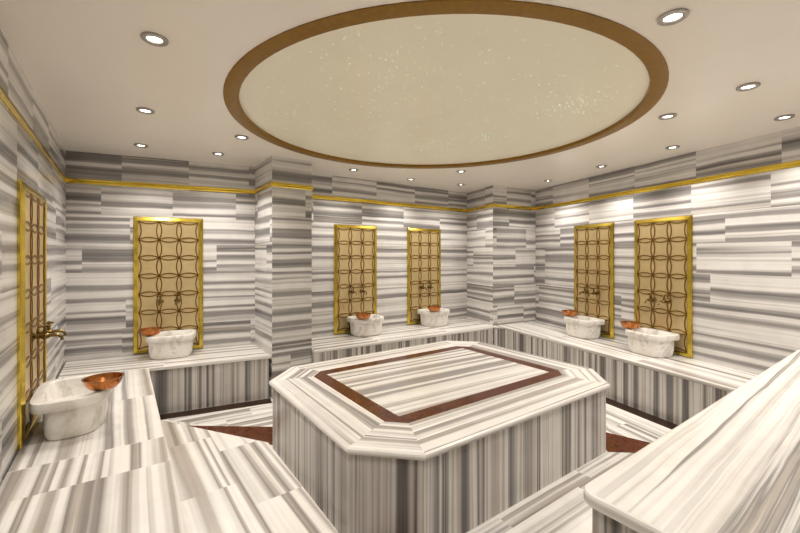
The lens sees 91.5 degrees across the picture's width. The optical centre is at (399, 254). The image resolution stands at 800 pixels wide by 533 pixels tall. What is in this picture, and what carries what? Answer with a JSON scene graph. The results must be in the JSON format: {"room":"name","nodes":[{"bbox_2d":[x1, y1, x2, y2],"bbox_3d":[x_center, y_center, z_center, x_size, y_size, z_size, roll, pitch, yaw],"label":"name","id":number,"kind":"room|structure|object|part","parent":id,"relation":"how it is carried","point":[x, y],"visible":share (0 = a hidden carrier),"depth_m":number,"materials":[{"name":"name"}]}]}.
{"room":"spa","nodes":[
{"label":"spa","id":0,"kind":"room"},
{"bbox_2d":[0,29,65,485],"bbox_3d":[-1.785,0.253,1.540,0.120,2.785,6.580,0,0,-35],"label":"wall","id":1,"kind":"structure","parent":0,"point":[21,158],"depth_m":2.27,"materials":[{"name":"stone"}]},
{"bbox_2d":[17,179,46,450],"bbox_3d":[-2.485,0.350,2.650,0.030,1.591,0.880,0,0,-35],"label":"panel","id":2,"kind":"object","parent":1,"relation":"attached to","point":[31,205],"visible":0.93,"depth_m":2.51,"materials":[{"name":"gold glass"}]},
{"bbox_3d":[-2.489,0.350,2.647,0.014,1.551,0.840,0,0,-35],"label":"panel","id":3,"kind":"part","parent":2,"relation":"part of","materials":[{"name":"gold metal"}]},
{"bbox_2d":[31,324,63,341],"bbox_3d":[-2.368,0.523,2.629,0.161,0.116,0.065,0,0,-35],"label":"tap","id":4,"kind":"object","parent":2,"relation":"attached to","point":[45,335],"visible":0.99,"depth_m":2.61,"materials":[{"name":"gold metal"}]},
{"bbox_3d":[-2.383,0.498,2.618,0.064,0.066,0.064,0,0,-35],"label":"cross handle","id":5,"kind":"part","parent":4,"relation":"part of","materials":[{"name":"gold metal"}]},
{"bbox_3d":[-2.336,0.556,2.652,0.082,0.050,0.023,0,0,-35],"label":"spout","id":6,"kind":"part","parent":4,"relation":"part of","materials":[{"name":"gold metal"}]},
{"bbox_2d":[36,321,66,335],"bbox_3d":[-2.467,0.523,2.767,0.161,0.116,0.065,0,0,-35],"label":"tap","id":7,"kind":"object","parent":2,"relation":"attached to","point":[49,330],"visible":0.86,"depth_m":2.75,"materials":[{"name":"gold metal"}]},
{"bbox_3d":[-2.482,0.498,2.756,0.064,0.066,0.064,0,0,-35],"label":"cross handle","id":8,"kind":"part","parent":7,"relation":"part of","materials":[{"name":"gold metal"}]},
{"bbox_3d":[-2.434,0.556,2.790,0.082,0.050,0.023,0,0,-35],"label":"spout","id":9,"kind":"part","parent":7,"relation":"part of","materials":[{"name":"gold metal"}]},
{"bbox_2d":[0,86,66,182],"bbox_3d":[-1.731,-0.814,1.579,0.014,0.054,6.580,0,0,-35],"label":"trim","id":10,"kind":"structure","parent":1,"relation":"attached to","point":[5,99],"depth_m":2.48,"materials":[{"name":"gold metal"}]},
{"bbox_2d":[66,151,254,360],"bbox_3d":[-2.784,0.253,4.701,1.940,2.785,0.120,0,0,-24],"label":"wall","id":11,"kind":"structure","parent":0,"point":[99,218],"depth_m":4.50,"materials":[{"name":"stone"}]},
{"bbox_2d":[67,178,253,193],"bbox_3d":[-2.756,-0.814,4.640,1.940,0.054,0.014,0,0,-24],"label":"trim","id":12,"kind":"structure","parent":11,"relation":"attached to","point":[69,180],"depth_m":4.59,"materials":[{"name":"gold metal"}]},
{"bbox_2d":[133,216,202,353],"bbox_3d":[-2.744,0.350,4.637,0.720,1.591,0.031,0,0,-24],"label":"panel","id":13,"kind":"object","parent":11,"relation":"attached to","point":[167,252],"visible":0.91,"depth_m":4.63,"materials":[{"name":"gold glass"}]},
{"bbox_2d":[156,295,163,305],"bbox_3d":[-2.788,0.523,4.527,0.065,0.116,0.161,0,0,-24],"label":"tap","id":14,"kind":"object","parent":13,"relation":"attached to","point":[160,301],"visible":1,"depth_m":4.54,"materials":[{"name":"gold metal"}]},
{"bbox_2d":[173,294,179,304],"bbox_3d":[-2.633,0.523,4.595,0.065,0.116,0.161,0,0,-24],"label":"tap","id":15,"kind":"object","parent":13,"relation":"attached to","point":[177,300],"visible":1,"depth_m":4.60,"materials":[{"name":"gold metal"}]},
{"bbox_2d":[255,156,271,397],"bbox_3d":[-1.621,0.253,4.789,0.120,2.785,0.700,0,0,-35],"label":"wall","id":16,"kind":"structure","parent":0,"point":[263,171],"depth_m":4.71,"materials":[{"name":"stone"}]},
{"bbox_2d":[254,182,271,193],"bbox_3d":[-1.675,-0.814,4.750,0.014,0.054,0.700,0,0,-35],"label":"trim","id":17,"kind":"structure","parent":16,"relation":"attached to","point":[267,185],"depth_m":4.73,"materials":[{"name":"gold metal"}]},
{"bbox_2d":[272,156,311,397],"bbox_3d":[-1.306,0.253,4.657,0.480,2.785,0.120,0,0,-35],"label":"wall","id":18,"kind":"structure","parent":0,"point":[291,208],"depth_m":4.59,"materials":[{"name":"stone"}]},
{"bbox_2d":[271,181,312,189],"bbox_3d":[-1.267,-0.814,4.602,0.504,0.054,0.014,0,0,-35],"label":"trim","id":19,"kind":"structure","parent":18,"relation":"attached to","point":[275,184],"depth_m":4.59,"materials":[{"name":"gold metal"}]},
{"bbox_2d":[312,173,466,337],"bbox_3d":[-0.140,0.253,6.261,3.280,2.785,0.120,0,0,-35],"label":"wall","id":20,"kind":"structure","parent":0,"point":[392,223],"depth_m":6.16,"materials":[{"name":"stone"}]},
{"bbox_2d":[334,224,376,334],"bbox_3d":[-0.651,0.350,5.806,0.720,1.591,0.030,0,0,-35],"label":"panel","id":21,"kind":"object","parent":20,"relation":"attached to","point":[355,246],"visible":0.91,"depth_m":5.77,"materials":[{"name":"gold glass"}]},
{"bbox_2d":[349,287,356,294],"bbox_3d":[-0.672,0.523,5.689,0.065,0.116,0.161,0,0,-35],"label":"tap","id":22,"kind":"object","parent":21,"relation":"attached to","point":[350,291],"visible":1,"depth_m":5.70,"materials":[{"name":"gold metal"}]},
{"bbox_2d":[359,286,366,293],"bbox_3d":[-0.533,0.523,5.787,0.065,0.116,0.161,0,0,-35],"label":"tap","id":23,"kind":"object","parent":21,"relation":"attached to","point":[363,287],"visible":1,"depth_m":5.79,"materials":[{"name":"gold metal"}]},
{"bbox_2d":[312,194,466,211],"bbox_3d":[-0.102,-0.814,6.207,3.280,0.054,0.014,0,0,-35],"label":"trim","id":24,"kind":"structure","parent":20,"relation":"attached to","point":[313,195],"depth_m":6.10,"materials":[{"name":"gold metal"}]},
{"bbox_2d":[407,228,440,324],"bbox_3d":[0.416,0.350,6.566,0.720,1.591,0.030,0,0,-35],"label":"panel","id":25,"kind":"object","parent":20,"relation":"attached to","point":[423,245],"visible":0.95,"depth_m":6.54,"materials":[{"name":"gold metal"}]},
{"bbox_2d":[0,0,799,192],"bbox_3d":[0.877,-1.190,3.438,6.420,0.100,6.580,0,0,-35],"label":"ceiling","id":26,"kind":"structure","parent":0,"point":[88,64],"depth_m":2.65,"materials":[{"name":"paint"}]},
{"bbox_2d":[134,143,147,147],"bbox_3d":[-2.685,-1.134,4.042,0.126,0.018,0.126,0,0,-35],"label":"recessed light","id":27,"kind":"object","parent":26,"relation":"in","point":[135,144],"visible":1,"depth_m":4.04,"materials":[{"name":"silver"}]},
{"bbox_2d":[136,107,154,113],"bbox_3d":[-2.002,-1.134,3.067,0.126,0.018,0.126,0,0,-35],"label":"recessed light","id":28,"kind":"object","parent":26,"relation":"in","point":[143,110],"visible":1,"depth_m":3.06,"materials":[{"name":"silver"}]},
{"bbox_2d":[140,32,168,46],"bbox_3d":[-1.291,-1.134,2.052,0.126,0.018,0.126,0,0,-35],"label":"recessed light","id":29,"kind":"object","parent":26,"relation":"in","point":[155,39],"visible":1,"depth_m":2.05,"materials":[{"name":"metal"}]},
{"bbox_2d":[212,152,223,155],"bbox_3d":[-2.041,-1.134,4.379,0.126,0.018,0.126,0,0,-35],"label":"recessed light","id":30,"kind":"object","parent":26,"relation":"in","point":[213,153],"visible":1,"depth_m":4.36,"materials":[{"name":"silver"}]},
{"bbox_2d":[235,135,248,139],"bbox_3d":[-1.527,-1.134,3.762,0.126,0.018,0.126,0,0,-35],"label":"recessed light","id":31,"kind":"object","parent":26,"relation":"in","point":[240,137],"visible":1,"depth_m":3.75,"materials":[{"name":"silver"}]},
{"bbox_2d":[268,22,617,161],"bbox_3d":[0.325,-1.188,3.416,2.944,0.045,2.854,0,0,-40],"label":"light","id":32,"kind":"object","parent":26,"relation":"attached to","point":[438,22],"visible":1,"depth_m":3.07,"materials":[{"name":"white"}]},
{"bbox_2d":[223,0,668,168],"bbox_3d":[0.306,-1.150,3.427,3.388,0.040,3.388,0,0,-35],"label":"trim","id":33,"kind":"structure","parent":26,"relation":"attached to","point":[656,65],"depth_m":2.05,"materials":[{"name":"brown wood"}]},
{"bbox_2d":[658,113,676,119],"bbox_3d":[2.192,-1.134,3.196,0.126,0.018,0.126,0,0,-35],"label":"recessed light","id":34,"kind":"object","parent":26,"relation":"in","point":[669,115],"visible":1,"depth_m":3.19,"materials":[{"name":"silver"}]},
{"bbox_2d":[657,8,688,25],"bbox_3d":[1.302,-1.134,1.861,0.126,0.018,0.126,0,0,-35],"label":"recessed light","id":35,"kind":"object","parent":26,"relation":"in","point":[674,16],"visible":1,"depth_m":1.86,"materials":[{"name":"silver"}]},
{"bbox_2d":[666,145,679,149],"bbox_3d":[2.877,-1.134,4.114,0.126,0.018,0.126,0,0,-35],"label":"recessed light","id":36,"kind":"object","parent":26,"relation":"in","point":[673,146],"visible":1,"depth_m":4.11,"materials":[{"name":"silver"}]},
{"bbox_2d":[736,82,760,91],"bbox_3d":[2.348,-1.134,2.632,0.126,0.018,0.126,0,0,-35],"label":"recessed light","id":37,"kind":"object","parent":26,"relation":"in","point":[753,85],"visible":1,"depth_m":2.63,"materials":[{"name":"silver"}]},
{"bbox_2d":[774,114,794,120],"bbox_3d":[3.171,-1.134,3.218,0.126,0.018,0.126,0,0,-35],"label":"recessed light","id":38,"kind":"object","parent":26,"relation":"in","point":[788,116],"visible":1,"depth_m":3.21,"materials":[{"name":"silver"}]},
{"bbox_2d":[162,396,671,532],"bbox_3d":[0.904,1.695,3.469,6.500,0.100,6.600,0,0,-35],"label":"floor","id":39,"kind":"structure","parent":0,"point":[560,506],"depth_m":2.80,"materials":[{"name":"stone"}]},
{"bbox_2d":[7,368,164,472],"bbox_3d":[-2.351,1.397,3.062,0.714,0.495,1.955,0,0,-35],"label":"bench","id":40,"kind":"object","parent":39,"relation":"on","point":[132,415],"visible":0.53,"depth_m":2.56,"materials":[{"name":"white stone"}]},
{"bbox_2d":[29,374,111,440],"bbox_3d":[-2.209,1.022,2.650,0.410,0.255,0.600,0,0,-35],"label":"basin","id":41,"kind":"object","parent":40,"relation":"on","point":[68,408],"visible":0.84,"depth_m":2.47,"materials":[{"name":"white stone"}]},
{"bbox_2d":[81,372,124,390],"bbox_3d":[-1.992,0.857,2.620,0.234,0.073,0.234,0,0,-35],"label":"copper bowl","id":42,"kind":"object","parent":41,"relation":"on","point":[108,380],"visible":1,"depth_m":2.60,"materials":[{"name":"orange metal"}]},
{"bbox_2d":[58,344,270,414],"bbox_3d":[-2.556,1.397,4.360,2.049,0.495,0.716,0,0,-25],"label":"bench","id":43,"kind":"object","parent":39,"relation":"on","point":[209,377],"visible":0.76,"depth_m":4.23,"materials":[{"name":"white stone"}]},
{"bbox_3d":[-2.556,1.167,4.360,2.049,0.035,0.716,0,0,-25],"label":"seat","id":44,"kind":"part","parent":43,"relation":"part of","materials":[{"name":"stone"}]},
{"bbox_2d":[146,329,195,359],"bbox_3d":[-2.610,1.022,4.457,0.490,0.255,0.400,0,0,-24],"label":"basin","id":45,"kind":"object","parent":43,"relation":"on","point":[170,344],"visible":0.94,"depth_m":4.32,"materials":[{"name":"white stone"}]},
{"bbox_2d":[138,327,162,335],"bbox_3d":[-2.776,0.857,4.339,0.234,0.073,0.234,0,0,-35],"label":"copper bowl","id":46,"kind":"object","parent":45,"relation":"on","point":[148,331],"visible":1,"depth_m":4.29,"materials":[{"name":"orange metal"}]},
{"bbox_2d":[160,398,271,419],"bbox_3d":[-1.978,1.644,4.160,1.154,0.004,0.150,0,0,-25],"label":"trim","id":47,"kind":"structure","parent":43,"relation":"attached to","point":[262,401],"depth_m":4.14,"materials":[{"name":"stone"}]},
{"bbox_2d":[0,420,337,532],"bbox_3d":[-0.538,1.397,0.959,1.224,0.495,4.174,0,0,-35],"label":"platform","id":48,"kind":"object","parent":39,"relation":"on","point":[189,479],"visible":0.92,"depth_m":1.89,"materials":[{"name":"white stone"}]},
{"bbox_2d":[191,426,272,444],"bbox_3d":[-1.649,1.644,3.634,1.202,0.004,0.361,0,0,8],"label":"trim","id":49,"kind":"structure","parent":39,"relation":"on","point":[265,434],"depth_m":3.63,"materials":[{"name":"red stone"}]},
{"bbox_2d":[312,318,492,362],"bbox_3d":[0.154,1.397,5.843,3.262,0.495,0.884,0,0,-35],"label":"bench","id":50,"kind":"object","parent":39,"relation":"on","point":[325,348],"visible":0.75,"depth_m":5.50,"materials":[{"name":"white stone"}]},
{"bbox_2d":[347,314,383,336],"bbox_3d":[-0.491,1.022,5.650,0.490,0.255,0.400,0,0,-35],"label":"basin","id":51,"kind":"object","parent":50,"relation":"on","point":[372,326],"visible":0.94,"depth_m":5.50,"materials":[{"name":"white stone"}]},
{"bbox_2d":[355,312,371,318],"bbox_3d":[-0.515,0.857,5.461,0.234,0.073,0.234,0,0,-35],"label":"copper bowl","id":52,"kind":"object","parent":51,"relation":"on","point":[362,315],"visible":1,"depth_m":5.40,"materials":[{"name":"orange metal"}]},
{"bbox_2d":[417,308,449,326],"bbox_3d":[0.559,1.022,6.399,0.490,0.255,0.400,0,0,-35],"label":"basin","id":53,"kind":"object","parent":50,"relation":"on","point":[428,318],"visible":0.93,"depth_m":6.24,"materials":[{"name":"white stone"}]},
{"bbox_2d":[427,306,440,311],"bbox_3d":[0.543,0.857,6.215,0.234,0.073,0.234,0,0,-35],"label":"copper bowl","id":54,"kind":"object","parent":53,"relation":"on","point":[430,308],"visible":1,"depth_m":6.14,"materials":[{"name":"orange metal"}]},
{"bbox_2d":[269,340,609,532],"bbox_3d":[0.351,1.352,3.495,2.600,0.586,2.035,0,0,-35],"label":"slab","id":55,"kind":"object","parent":39,"relation":"on","point":[445,436],"visible":1,"depth_m":2.67,"materials":[{"name":"stone"}]},
{"bbox_3d":[0.351,1.062,3.495,1.670,0.006,1.105,0,0,-35],"label":"panel","id":56,"kind":"part","parent":55,"relation":"part of","materials":[{"name":"stone"}]},
{"bbox_2d":[493,321,756,424],"bbox_3d":[2.674,1.397,4.964,1.042,0.495,3.656,0,0,-25],"label":"bench","id":57,"kind":"object","parent":39,"relation":"on","point":[675,388],"visible":0.7,"depth_m":4.21,"materials":[{"name":"white stone"}]},
{"bbox_2d":[564,315,604,338],"bbox_3d":[2.592,1.022,5.519,0.400,0.255,0.490,0,0,-19],"label":"basin","id":58,"kind":"object","parent":57,"relation":"on","point":[579,326],"visible":0.99,"depth_m":5.35,"materials":[{"name":"white stone"}]},
{"bbox_2d":[561,310,578,315],"bbox_3d":[2.498,0.857,5.734,0.234,0.073,0.234,0,0,-35],"label":"copper bowl","id":59,"kind":"object","parent":58,"relation":"on","point":[565,312],"visible":1,"depth_m":5.67,"materials":[{"name":"orange metal"}]},
{"bbox_3d":[2.674,1.167,4.964,1.042,0.035,3.656,0,0,-25],"label":"seat","id":60,"kind":"part","parent":57,"relation":"part of","materials":[{"name":"stone"}]},
{"bbox_2d":[625,328,679,357],"bbox_3d":[2.923,1.022,4.550,0.400,0.255,0.490,0,0,-19],"label":"basin","id":61,"kind":"object","parent":57,"relation":"on","point":[649,342],"visible":0.99,"depth_m":4.40,"materials":[{"name":"white stone"}]},
{"bbox_2d":[620,321,641,328],"bbox_3d":[2.811,0.857,4.755,0.234,0.073,0.234,0,0,-35],"label":"copper bowl","id":62,"kind":"object","parent":61,"relation":"on","point":[626,324],"visible":1,"depth_m":4.70,"materials":[{"name":"orange metal"}]},
{"bbox_2d":[606,432,649,452],"bbox_3d":[2.021,1.644,3.294,0.851,0.004,0.391,0,0,36],"label":"trim","id":63,"kind":"structure","parent":39,"relation":"on","point":[614,443],"depth_m":3.38,"materials":[{"name":"red stone"}]},
{"bbox_2d":[606,397,678,428],"bbox_3d":[2.246,1.644,4.624,0.150,0.004,3.313,0,0,-23],"label":"trim","id":64,"kind":"structure","parent":39,"relation":"on","point":[619,405],"depth_m":4.01,"materials":[{"name":"stone"}]},
{"bbox_2d":[584,350,799,532],"bbox_3d":[2.431,1.242,1.951,3.555,0.805,1.195,0,0,-35],"label":"bench","id":65,"kind":"object","parent":39,"relation":"on","point":[733,466],"visible":1,"depth_m":1.50,"materials":[{"name":"stone"}]},
{"bbox_2d":[467,185,492,324],"bbox_3d":[1.432,0.253,6.792,0.120,2.785,0.839,0,0,-20],"label":"wall","id":66,"kind":"structure","parent":0,"point":[479,222],"depth_m":6.73,"materials":[{"name":"stone"}]},
{"bbox_2d":[467,204,492,211],"bbox_3d":[1.371,-0.814,6.763,0.014,0.054,0.851,0,0,-20],"label":"trim","id":67,"kind":"structure","parent":66,"relation":"attached to","point":[488,205],"depth_m":6.74,"materials":[{"name":"gold metal"}]},
{"bbox_2d":[493,185,535,344],"bbox_3d":[1.923,0.253,6.669,0.986,2.785,0.120,0,0,-29],"label":"wall","id":68,"kind":"structure","parent":0,"point":[514,230],"depth_m":6.60,"materials":[{"name":"stone"}]},
{"bbox_2d":[492,204,535,209],"bbox_3d":[1.950,-0.814,6.608,0.998,0.054,0.014,0,0,-29],"label":"trim","id":69,"kind":"structure","parent":68,"relation":"attached to","point":[493,205],"depth_m":6.59,"materials":[{"name":"gold metal"}]},
{"bbox_2d":[536,126,799,374],"bbox_3d":[3.317,0.253,4.308,0.120,2.785,5.427,0,0,-19],"label":"wall","id":70,"kind":"structure","parent":0,"point":[746,228],"depth_m":4.10,"materials":[{"name":"stone"}]},
{"bbox_2d":[574,222,613,338],"bbox_3d":[2.784,0.350,5.637,0.031,1.591,0.720,0,0,-19],"label":"panel","id":71,"kind":"object","parent":70,"relation":"attached to","point":[593,243],"visible":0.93,"depth_m":5.57,"materials":[{"name":"gold metal"}]},
{"bbox_2d":[579,287,589,294],"bbox_3d":[2.678,0.523,5.691,0.161,0.116,0.065,0,0,-19],"label":"tap","id":72,"kind":"object","parent":71,"relation":"attached to","point":[584,291],"visible":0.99,"depth_m":5.69,"materials":[{"name":"gold metal"}]},
{"bbox_2d":[588,288,598,295],"bbox_3d":[2.733,0.523,5.529,0.161,0.116,0.065,0,0,-19],"label":"tap","id":73,"kind":"object","parent":71,"relation":"attached to","point":[593,292],"visible":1,"depth_m":5.53,"materials":[{"name":"gold metal"}]},
{"bbox_2d":[634,215,692,357],"bbox_3d":[3.118,0.350,4.659,0.031,1.591,0.720,0,0,-19],"label":"panel","id":74,"kind":"object","parent":70,"relation":"attached to","point":[663,247],"visible":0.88,"depth_m":4.59,"materials":[{"name":"gold metal"}]},
{"bbox_2d":[644,293,656,302],"bbox_3d":[3.012,0.523,4.713,0.161,0.116,0.065,0,0,-19],"label":"tap","id":75,"kind":"object","parent":74,"relation":"attached to","point":[650,299],"visible":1,"depth_m":4.71,"materials":[{"name":"gold metal"}]},
{"bbox_2d":[657,295,669,304],"bbox_3d":[3.067,0.523,4.552,0.161,0.116,0.065,0,0,-19],"label":"tap","id":76,"kind":"object","parent":74,"relation":"attached to","point":[667,301],"visible":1,"depth_m":4.55,"materials":[{"name":"gold metal"}]},
{"bbox_2d":[535,160,799,209],"bbox_3d":[3.253,-0.814,4.286,0.014,0.054,5.427,0,0,-19],"label":"trim","id":77,"kind":"structure","parent":70,"relation":"attached to","point":[791,164],"depth_m":4.36,"materials":[{"name":"gold metal"}]}
]}

